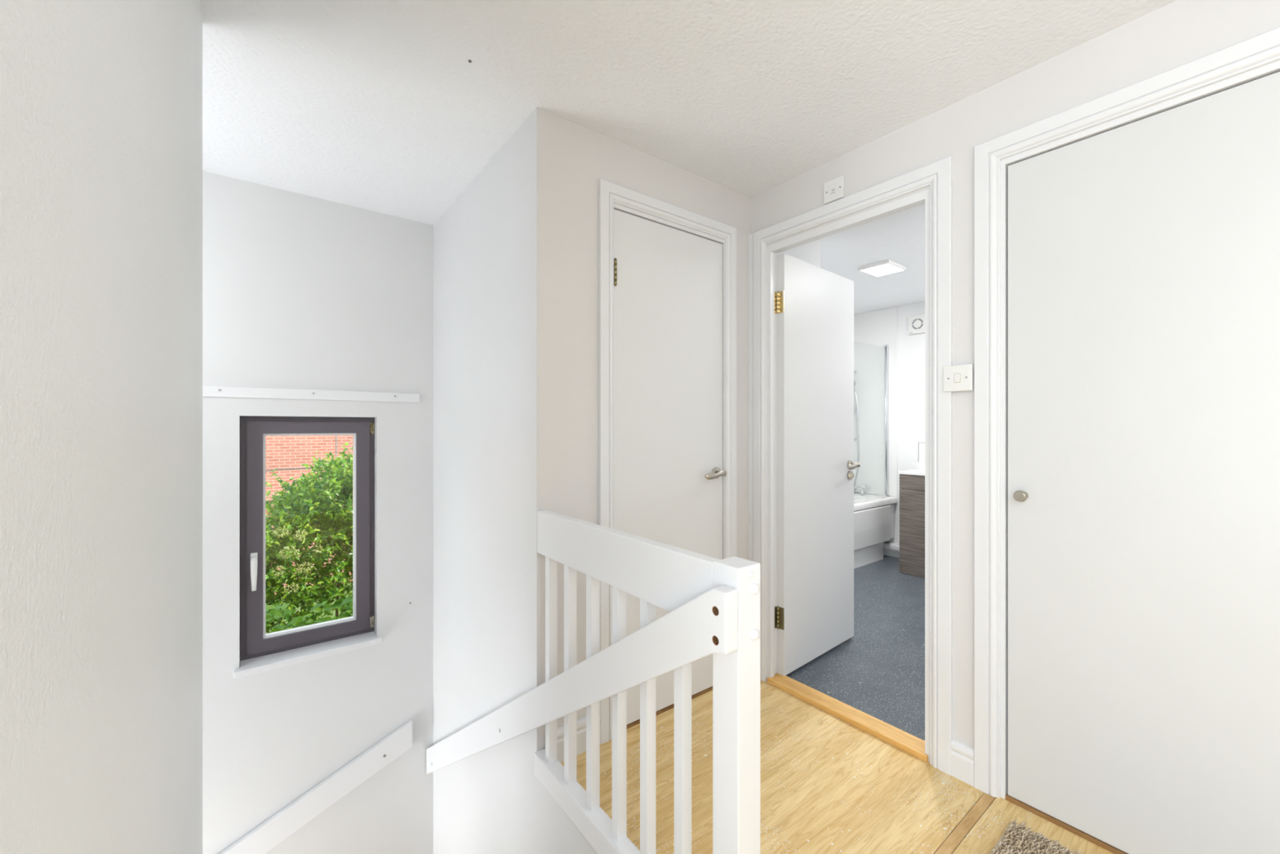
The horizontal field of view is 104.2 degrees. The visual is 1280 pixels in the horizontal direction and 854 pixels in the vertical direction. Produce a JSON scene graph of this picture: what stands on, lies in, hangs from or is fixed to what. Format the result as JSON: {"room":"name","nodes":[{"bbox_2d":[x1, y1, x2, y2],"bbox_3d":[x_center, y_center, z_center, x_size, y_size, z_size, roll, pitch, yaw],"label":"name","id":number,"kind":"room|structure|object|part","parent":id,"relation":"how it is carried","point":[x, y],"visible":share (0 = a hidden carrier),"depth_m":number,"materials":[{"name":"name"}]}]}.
{"room":"stair landing","nodes":[
{"label":"stair landing","id":0,"kind":"room"},
{"bbox_2d":[0,0,202,853],"bbox_3d":[-1.386,1.384,0.311,1.584,4.972,1.445,0,0,-38],"label":"wall","id":1,"kind":"structure","parent":0,"point":[101,100],"depth_m":0.47,"materials":[{"name":"paint"}]},
{"bbox_2d":[202,170,433,853],"bbox_3d":[-0.598,1.609,3.316,6.700,5.722,0.304,0,0,-38],"label":"wall","id":2,"kind":"structure","parent":0,"point":[300,291],"depth_m":2.41,"materials":[{"name":"grey paint"}]},
{"bbox_2d":[233,416,382,678],"bbox_3d":[-1.597,0.525,2.423,0.584,1.149,0.184,0,0,-38],"label":"window","id":3,"kind":"structure","parent":2,"relation":"in","point":[255,642],"depth_m":2.37,"materials":[{"name":"grey plastic"}]},
{"bbox_3d":[-1.764,0.662,2.275,0.026,0.167,0.042,0,0,-38],"label":"handle","id":4,"kind":"part","parent":3,"relation":"part of","materials":[{"name":"white plastic"}]},
{"bbox_3d":[-1.576,1.085,2.395,0.584,0.029,0.114,0,0,-38],"label":"sill","id":5,"kind":"part","parent":3,"relation":"part of","materials":[{"name":"white paint"}]},
{"bbox_2d":[202,385,419,402],"bbox_3d":[-1.702,-0.154,2.270,1.314,0.047,0.014,0,0,-38],"label":"batten","id":6,"kind":"object","parent":2,"relation":"attached to","point":[207,390],"visible":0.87,"depth_m":2.35,"materials":[{"name":"white wood"}]},
{"bbox_2d":[218,719,412,853],"bbox_3d":[-1.923,1.973,2.089,1.803,0.837,0.031,0,0,-38],"label":"wall handrail","id":7,"kind":"object","parent":2,"relation":"attached to","point":[271,833],"visible":1,"depth_m":2.38,"materials":[{"name":"white wood"}]},
{"bbox_2d":[433,107,596,853],"bbox_3d":[-0.039,1.384,1.386,0.100,4.972,3.444,0,0,-38],"label":"wall","id":8,"kind":"structure","parent":0,"point":[491,800],"depth_m":2.08,"materials":[{"name":"grey paint"}]},
{"bbox_2d":[536,106,820,751],"bbox_3d":[-0.065,0.040,2.806,1.792,2.284,1.375,0,0,-38],"label":"wall","id":9,"kind":"structure","parent":0,"point":[571,157],"depth_m":1.81,"materials":[{"name":"beige paint"}]},
{"bbox_2d":[557,715,586,762],"bbox_3d":[0.107,1.123,2.060,1.082,0.118,0.017,0,0,-38],"label":"baseboard","id":10,"kind":"structure","parent":9,"relation":"attached to","point":[581,722],"depth_m":1.80,"materials":[{"name":"white paint"}]},
{"bbox_2d":[597,178,737,744],"bbox_3d":[0.120,0.128,2.125,0.756,2.108,0.106,0,0,-38],"label":"trim","id":11,"kind":"structure","parent":9,"relation":"attached to","point":[611,196],"depth_m":1.90,"materials":[{"name":"white paint"}]},
{"bbox_2d":[626,685,712,728],"bbox_3d":[0.114,1.188,2.134,0.616,0.028,0.084,0,0,-38],"label":"trim","id":12,"kind":"structure","parent":9,"relation":"attached to","point":[671,706],"depth_m":2.09,"materials":[{"name":"brown wood"}]},
{"bbox_2d":[613,208,726,724],"bbox_3d":[0.145,0.165,2.092,0.611,2.010,0.103,0,0,-38],"label":"door","id":13,"kind":"structure","parent":9,"relation":"in","point":[668,473],"depth_m":2.08,"materials":[{"name":"white paint"}]},
{"bbox_3d":[0.331,0.210,2.196,0.048,0.036,0.130,0,0,39],"label":"lever","id":14,"kind":"part","parent":13,"relation":"part of","materials":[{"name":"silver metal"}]},
{"bbox_3d":[0.347,0.208,2.257,0.050,0.050,0.010,0,0,-38],"label":"handle","id":15,"kind":"part","parent":13,"relation":"part of","materials":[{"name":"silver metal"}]},
{"bbox_2d":[200,0,1176,314],"bbox_3d":[0.960,-1.175,1.212,6.600,0.153,5.450,0,0,-38],"label":"ceiling","id":16,"kind":"structure","parent":0,"point":[394,108],"depth_m":1.58,"materials":[{"name":"white paint"}]},
{"bbox_2d":[858,259,906,276],"bbox_3d":[1.672,-1.090,3.434,0.250,0.024,0.210,0,0,-38],"label":"recessed light","id":17,"kind":"object","parent":16,"relation":"in","point":[886,267],"visible":1,"depth_m":3.40,"materials":[{"name":"white plastic"}]},
{"bbox_2d":[861,263,902,276],"bbox_3d":[1.672,-1.080,3.434,0.226,0.002,0.186,0,0,-38],"label":"diffuser","id":18,"kind":"object","parent":17,"relation":"attached to","point":[873,269],"depth_m":3.41,"materials":[{"name":"white"}]},
{"bbox_2d":[560,680,1114,853],"bbox_3d":[0.273,1.282,-0.279,3.673,0.200,3.925,0,0,-38],"label":"floor","id":19,"kind":"structure","parent":0,"point":[829,785],"depth_m":1.60,"materials":[{"name":"brown wood"}]},
{"bbox_2d":[426,509,760,853],"bbox_3d":[-0.449,1.081,1.863,0.109,1.594,2.177,0,0,-38],"label":"balustrade","id":20,"kind":"object","parent":19,"relation":"on","point":[713,604],"visible":1,"depth_m":1.25,"materials":[{"name":"white wood"}]},
{"bbox_3d":[-0.479,1.101,1.844,0.038,1.553,2.169,0,0,-38],"label":"sloping rail","id":21,"kind":"part","parent":20,"relation":"part of","materials":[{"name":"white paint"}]},
{"bbox_3d":[-0.091,1.153,1.390,0.049,0.078,0.834,0,0,-38],"label":"rail","id":22,"kind":"part","parent":20,"relation":"part of","materials":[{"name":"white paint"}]},
{"bbox_3d":[-0.087,0.360,1.394,0.034,0.146,0.835,0,0,-38],"label":"rail","id":23,"kind":"part","parent":20,"relation":"part of","materials":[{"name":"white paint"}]},
{"bbox_3d":[0.203,1.002,1.048,0.070,1.436,0.072,0,0,-38],"label":"newel post","id":24,"kind":"part","parent":20,"relation":"part of","materials":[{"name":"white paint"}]},
{"bbox_2d":[989,818,1081,853],"bbox_3d":[1.113,1.168,0.883,0.743,0.028,0.969,0,0,-38],"label":"shaggy rug","id":25,"kind":"object","parent":19,"relation":"on","point":[1016,838],"visible":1,"depth_m":1.39,"materials":[{"name":"beige fabric"}]},
{"bbox_2d":[767,672,928,761],"bbox_3d":[0.834,1.171,2.056,0.088,0.022,0.694,0,0,-38],"label":"trim","id":26,"kind":"structure","parent":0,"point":[905,741],"depth_m":2.00,"materials":[{"name":"brown wood"}]},
{"bbox_2d":[786,555,924,740],"bbox_3d":[1.688,1.280,3.301,2.798,0.204,2.730,0,0,-38],"label":"floor","id":27,"kind":"structure","parent":0,"point":[878,672],"depth_m":2.56,"materials":[{"name":"plastic"}]},
{"bbox_2d":[853,492,897,568],"bbox_3d":[1.470,0.909,4.325,1.688,0.538,0.737,0,0,-38],"label":"bathtub","id":28,"kind":"object","parent":27,"relation":"on","point":[874,519],"visible":0.31,"depth_m":4.29,"materials":[{"name":"white plastic"}]},
{"bbox_2d":[853,484,866,494],"bbox_3d":[2.036,0.594,4.768,0.164,0.098,0.196,0,0,-38],"label":"mixer tap","id":29,"kind":"object","parent":28,"relation":"on","point":[862,490],"visible":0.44,"depth_m":4.74,"materials":[{"name":"silver metal"}]},
{"bbox_2d":[853,344,888,501],"bbox_3d":[1.978,-0.060,4.379,0.820,1.399,0.044,0,0,-38],"label":"screen","id":30,"kind":"object","parent":28,"relation":"on","point":[886,346],"visible":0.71,"depth_m":4.60,"materials":[{"name":"clear glass"}]},
{"bbox_3d":[1.678,0.858,4.055,1.688,0.324,0.054,0,0,-38],"label":"panel","id":31,"kind":"part","parent":28,"relation":"part of","materials":[{"name":"white plastic"}]},
{"bbox_2d":[853,492,897,511],"bbox_3d":[1.469,0.823,4.327,1.688,0.365,0.733,0,0,-38],"label":"tub","id":32,"kind":"object","parent":28,"relation":"in","point":[886,503],"depth_m":4.39,"materials":[{"name":"white plastic"}]},
{"bbox_2d":[897,468,924,577],"bbox_3d":[2.539,0.768,3.794,0.427,0.820,0.932,0,0,-38],"label":"vanity unit","id":33,"kind":"object","parent":27,"relation":"on","point":[912,482],"visible":0.27,"depth_m":3.95,"materials":[{"name":"brown wood"}]},
{"bbox_2d":[897,468,924,475],"bbox_3d":[2.539,0.369,3.794,0.427,0.022,0.932,0,0,-38],"label":"countertop","id":34,"kind":"structure","parent":33,"relation":"on","point":[921,472],"depth_m":4.00,"materials":[{"name":"white plastic"}]},
{"bbox_3d":[2.243,0.438,3.853,0.018,0.114,0.453,0,0,-38],"label":"drawer panel","id":35,"kind":"part","parent":33,"relation":"part of","materials":[{"name":"wood"}]},
{"bbox_2d":[857,301,924,543],"bbox_3d":[1.719,0.040,3.262,2.795,2.284,2.830,0,0,-38],"label":"wall","id":36,"kind":"structure","parent":0,"point":[911,348],"depth_m":4.48,"materials":[{"name":"white paint"}]},
{"bbox_2d":[853,370,859,485],"bbox_3d":[2.074,0.001,4.814,0.139,1.141,0.103,0,0,-38],"label":"shower","id":37,"kind":"object","parent":36,"relation":"attached to","point":[855,371],"visible":0.52,"depth_m":4.78,"materials":[{"name":"silver metal"}]},
{"bbox_2d":[853,306,897,542],"bbox_3d":[2.133,-0.015,4.843,0.010,2.171,0.726,0,0,-38],"label":"wall","id":38,"kind":"structure","parent":36,"relation":"attached to","point":[873,330],"depth_m":4.71,"materials":[{"name":"white plastic"}]},
{"bbox_2d":[883,541,899,557],"bbox_3d":[2.336,1.119,4.488,0.120,0.118,0.400,0,0,-38],"label":"trim","id":39,"kind":"structure","parent":36,"relation":"attached to","point":[890,548],"depth_m":4.51,"materials":[{"name":"white plastic"}]},
{"bbox_2d":[907,313,924,334],"bbox_3d":[2.460,-0.909,4.402,0.031,0.164,0.164,0,0,-38],"label":"fan","id":40,"kind":"object","parent":36,"relation":"attached to","point":[916,323],"visible":0.91,"depth_m":4.40,"materials":[{"name":"white plastic"}]},
{"bbox_2d":[912,462,924,469],"bbox_3d":[2.729,0.440,3.983,0.114,0.260,1.000,0,0,-38],"label":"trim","id":41,"kind":"structure","parent":36,"relation":"attached to","point":[916,465],"depth_m":4.31,"materials":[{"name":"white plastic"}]},
{"bbox_2d":[918,442,924,462],"bbox_3d":[2.735,0.223,4.053,0.018,0.175,0.884,0,0,-38],"label":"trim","id":42,"kind":"structure","parent":36,"relation":"attached to","point":[921,445],"depth_m":4.38,"materials":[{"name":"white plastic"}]},
{"bbox_2d":[750,0,1279,747],"bbox_3d":[1.741,0.140,0.885,0.072,2.484,3.977,0,0,-38],"label":"wall","id":43,"kind":"structure","parent":0,"point":[1179,33],"depth_m":1.66,"materials":[{"name":"beige paint"}]},
{"bbox_2d":[774,253,860,675],"bbox_3d":[0.913,0.176,2.538,0.725,1.972,0.109,0,0,-38],"label":"door","id":44,"kind":"structure","parent":43,"relation":"in","point":[814,305],"depth_m":2.50,"materials":[{"name":"white paint"}]},
{"bbox_3d":[1.155,0.205,2.732,0.050,0.050,0.010,0,0,-41],"label":"handle","id":45,"kind":"part","parent":44,"relation":"part of","materials":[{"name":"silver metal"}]},
{"bbox_3d":[1.142,0.207,2.671,0.048,0.036,0.130,0,0,36],"label":"lever","id":46,"kind":"part","parent":44,"relation":"part of","materials":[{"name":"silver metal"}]},
{"bbox_2d":[823,175,844,204],"bbox_3d":[0.795,-0.972,2.043,0.012,0.088,0.088,0,0,-38],"label":"fused isolator","id":47,"kind":"object","parent":43,"relation":"attached to","point":[833,189],"visible":1,"depth_m":2.04,"materials":[{"name":"white plastic"}]},
{"bbox_2d":[748,155,952,774],"bbox_3d":[0.826,0.131,2.068,0.103,2.103,0.879,0,0,-38],"label":"trim","id":48,"kind":"structure","parent":43,"relation":"attached to","point":[937,199],"depth_m":1.77,"materials":[{"name":"white paint"}]},
{"bbox_2d":[943,364,972,391],"bbox_3d":[1.070,-0.164,1.673,0.028,0.087,0.086,0,0,-38],"label":"light switch","id":49,"kind":"object","parent":43,"relation":"attached to","point":[957,377],"visible":1,"depth_m":1.66,"materials":[{"name":"white plastic"}]},
{"bbox_2d":[951,738,973,786],"bbox_3d":[1.960,1.123,0.528,0.017,0.118,2.945,0,0,-38],"label":"baseboard","id":50,"kind":"structure","parent":43,"relation":"attached to","point":[962,754],"depth_m":1.66,"materials":[{"name":"white paint"}]},
{"bbox_2d":[973,26,1279,799],"bbox_3d":[1.415,0.130,1.292,0.090,2.104,0.934,0,0,-38],"label":"trim","id":51,"kind":"structure","parent":43,"relation":"attached to","point":[1256,57],"depth_m":1.59,"materials":[{"name":"white paint"}]},
{"bbox_2d":[1007,71,1279,853],"bbox_3d":[1.403,0.170,1.282,0.076,1.999,0.762,0,0,-38],"label":"door","id":52,"kind":"structure","parent":43,"relation":"in","point":[1144,255],"depth_m":1.33,"materials":[{"name":"white paint"}]},
{"bbox_3d":[1.179,0.213,1.540,0.036,0.035,0.035,0,0,-38],"label":"knob","id":53,"kind":"part","parent":52,"relation":"part of","materials":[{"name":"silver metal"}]},
{"bbox_2d":[1005,793,1128,853],"bbox_3d":[1.423,1.187,1.298,0.071,0.031,0.770,0,0,-38],"label":"trim","id":54,"kind":"structure","parent":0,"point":[1106,846],"depth_m":1.47,"materials":[{"name":"brown wood"}]},
{"label":"outside","id":55,"kind":"structure","parent":0,"visible":0},
{"bbox_2d":[265,583,352,633],"bbox_3d":[-15.322,4.520,28.085,70.000,0.100,56.800,0,0,-38],"label":"ground","id":56,"kind":"structure","parent":55,"point":[351,591],"depth_m":12.14,"materials":[{"name":"green plant"}]},
{"bbox_2d":[265,435,352,595],"bbox_3d":[-7.321,0.320,15.239,25.000,8.300,0.320,0,0,-38],"label":"brick wall","id":57,"kind":"structure","parent":56,"relation":"on","point":[287,453],"depth_m":13.50,"materials":[{"name":"brick"}]},
{"bbox_2d":[265,442,352,633],"bbox_3d":[-3.062,2.261,4.994,3.407,4.436,1.739,0,0,-38],"label":"shrub","id":58,"kind":"object","parent":56,"relation":"on","point":[303,503],"visible":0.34,"depth_m":4.50,"materials":[{"name":"green plant"}]},
{"bbox_2d":[265,592,352,632],"bbox_3d":[-2.231,2.834,3.673,2.316,3.282,0.816,0,0,-38],"label":"shrub","id":59,"kind":"object","parent":56,"relation":"on","point":[276,613],"visible":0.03,"depth_m":3.65,"materials":[{"name":"green plant"}]}
]}

